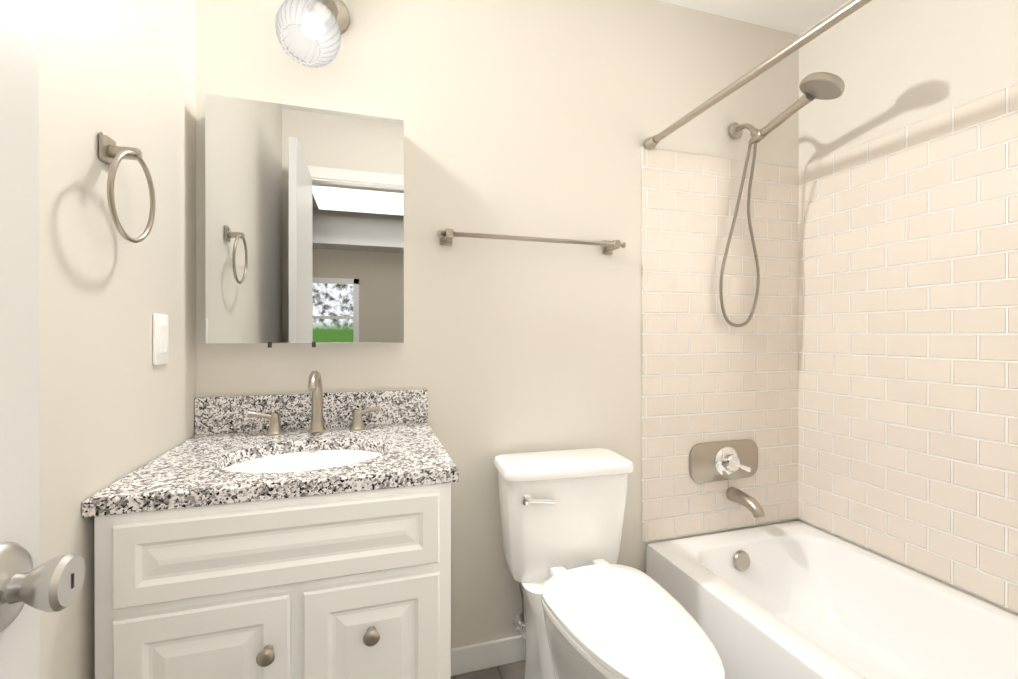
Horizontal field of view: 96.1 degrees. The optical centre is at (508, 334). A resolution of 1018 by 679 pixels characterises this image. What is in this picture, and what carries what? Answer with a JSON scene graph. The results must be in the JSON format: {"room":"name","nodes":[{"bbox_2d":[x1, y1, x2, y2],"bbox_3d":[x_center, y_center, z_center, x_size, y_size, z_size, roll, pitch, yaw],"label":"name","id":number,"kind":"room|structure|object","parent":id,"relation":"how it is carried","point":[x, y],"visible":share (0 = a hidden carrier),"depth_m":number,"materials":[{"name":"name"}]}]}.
{"room":"bathroom","nodes":[
{"label":"bathroom","id":0,"kind":"room"},
{"bbox_2d":[39,0,196,678],"bbox_3d":[-0.714,-0.073,0.503,0.115,2.440,1.680,0,0,-17],"label":"wall","id":1,"kind":"structure","parent":0,"point":[115,404],"depth_m":0.86,"materials":[{"name":"white paint"}]},
{"bbox_2d":[99,132,155,242],"bbox_3d":[-0.735,-0.275,0.872,0.056,0.198,0.172,0,0,-17],"label":"towel ring","id":2,"kind":"object","parent":1,"relation":"attached to","point":[112,154],"visible":1,"depth_m":0.86,"materials":[{"name":"silver metal"}]},
{"bbox_2d":[153,314,168,364],"bbox_3d":[-0.828,0.011,1.091,0.008,0.120,0.074,0,0,-17],"label":"switch plate","id":3,"kind":"object","parent":1,"relation":"attached to","point":[160,339],"visible":1,"depth_m":1.08,"materials":[{"name":"white plastic"}]},
{"bbox_2d":[451,660,524,678],"bbox_3d":[0.404,1.176,0.908,2.488,0.060,1.795,0,0,-17],"label":"floor","id":4,"kind":"structure","parent":0,"point":[515,670],"depth_m":1.54,"materials":[{"name":"grey tile"}]},
{"bbox_2d":[82,371,458,678],"bbox_3d":[-0.499,0.624,1.133,0.660,1.044,0.600,0,0,-17],"label":"bathroom vanity","id":5,"kind":"object","parent":4,"relation":"on","point":[293,536],"visible":1,"depth_m":0.90,"materials":[{"name":"painted wood"},{"name":"granite"},{"name":"brushed nickel"}]},
{"bbox_2d":[494,448,724,678],"bbox_3d":[0.247,0.775,1.259,0.433,0.740,0.792,0,0,-17],"label":"toilet","id":6,"kind":"object","parent":4,"relation":"on","point":[591,609],"visible":1,"depth_m":1.35,"materials":[{"name":"white ceramic"}]},
{"bbox_2d":[646,521,1017,678],"bbox_3d":[1.108,0.973,1.135,0.757,0.346,1.519,0,0,-17],"label":"bathtub","id":7,"kind":"object","parent":4,"relation":"on","point":[795,600],"visible":0.96,"depth_m":1.52,"materials":[{"name":"white ceramic"}]},
{"bbox_2d":[196,0,798,648],"bbox_3d":[0.159,-0.076,1.709,2.488,2.440,0.115,0,0,-17],"label":"wall","id":8,"kind":"structure","parent":0,"point":[536,118],"depth_m":1.60,"materials":[{"name":"white paint"}]},
{"bbox_2d":[205,94,403,347],"bbox_3d":[-0.587,-0.309,1.365,0.528,0.692,0.102,0,0,-17],"label":"mirror","id":9,"kind":"object","parent":8,"relation":"attached to","point":[304,224],"visible":1,"depth_m":1.31,"materials":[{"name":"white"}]},
{"bbox_2d":[275,0,349,67],"bbox_3d":[-0.551,-0.896,1.296,0.182,0.311,0.253,0,0,-17],"label":"light","id":10,"kind":"object","parent":8,"relation":"attached to","point":[309,32],"visible":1,"depth_m":1.24,"materials":[{"name":"white glass"}]},
{"bbox_2d":[451,635,525,675],"bbox_3d":[0.127,1.101,1.634,0.821,0.086,0.013,0,0,-17],"label":"baseboard","id":11,"kind":"structure","parent":8,"relation":"attached to","point":[483,655],"depth_m":1.56,"materials":[{"name":"white wood"}]},
{"bbox_2d":[437,228,625,254],"bbox_3d":[0.089,-0.323,1.584,0.680,0.052,0.078,0,0,-17],"label":"towel rail","id":12,"kind":"object","parent":8,"relation":"attached to","point":[447,235],"visible":1,"depth_m":1.54,"materials":[{"name":"silver metal"}]},
{"bbox_2d":[642,147,798,541],"bbox_3d":[0.879,0.039,1.865,0.772,1.514,0.007,0,0,-17],"label":"wall tile","id":13,"kind":"structure","parent":8,"relation":"attached to","point":[710,373],"depth_m":1.85,"materials":[{"name":"white tile"}]},
{"bbox_2d":[689,439,757,482],"bbox_3d":[0.828,0.491,1.811,0.323,0.151,0.067,0,0,-17],"label":"valve","id":14,"kind":"object","parent":13,"relation":"attached to","point":[720,460],"visible":1,"depth_m":1.78,"materials":[{"name":"silver metal"}]},
{"bbox_2d":[726,487,764,517],"bbox_3d":[0.936,0.663,1.798,0.056,0.078,0.156,0,0,-17],"label":"spout","id":15,"kind":"object","parent":13,"relation":"attached to","point":[747,501],"visible":0.98,"depth_m":1.78,"materials":[{"name":"silver metal"}]},
{"bbox_2d":[719,72,844,326],"bbox_3d":[0.984,-0.448,1.651,0.193,0.836,0.459,0,0,-17],"label":"shower","id":16,"kind":"object","parent":13,"relation":"attached to","point":[822,86],"visible":1,"depth_m":1.75,"materials":[{"name":"silver metal"}]},
{"bbox_2d":[659,0,848,34],"bbox_3d":[0.404,-1.324,0.903,2.488,0.060,1.795,0,0,-17],"label":"ceiling","id":17,"kind":"structure","parent":0,"point":[797,17],"depth_m":1.83,"materials":[{"name":"white paint"}]},
{"bbox_2d":[798,0,1017,615],"bbox_3d":[1.556,-0.075,1.197,0.115,2.440,1.680,0,0,-17],"label":"wall","id":18,"kind":"structure","parent":0,"point":[894,65],"depth_m":1.60,"materials":[{"name":"white paint"}]},
{"bbox_2d":[798,84,1017,612],"bbox_3d":[1.479,0.041,1.238,0.008,1.514,1.543,0,0,-17],"label":"wall tile","id":19,"kind":"structure","parent":18,"relation":"attached to","point":[908,346],"depth_m":1.54,"materials":[{"name":"white tile"}]},
{"bbox_3d":[1.020,-0.073,0.215,1.483,2.440,0.115,0,0,-17],"label":"wall","id":20,"kind":"structure","parent":0,"visible":0},
{"bbox_2d":[644,0,871,149],"bbox_3d":[0.764,-0.727,1.010,0.044,0.044,1.556,0,0,-17],"label":"curtain rod","id":21,"kind":"object","parent":20,"relation":"attached to","point":[825,24],"visible":0.96,"depth_m":1.23,"materials":[{"name":"silver metal"}]},
{"bbox_3d":[-0.002,-1.102,-0.099,0.655,0.380,0.115,0,0,-17],"label":"wall","id":22,"kind":"structure","parent":0,"visible":0},
{"bbox_2d":[0,0,84,678],"bbox_3d":[-0.399,0.119,0.165,0.150,2.033,0.609,0,0,-17],"label":"door leaf","id":23,"kind":"structure","parent":22,"relation":"in","point":[31,587],"depth_m":0.43,"materials":[{"name":"painted wood"},{"name":"satin steel"}]}
]}

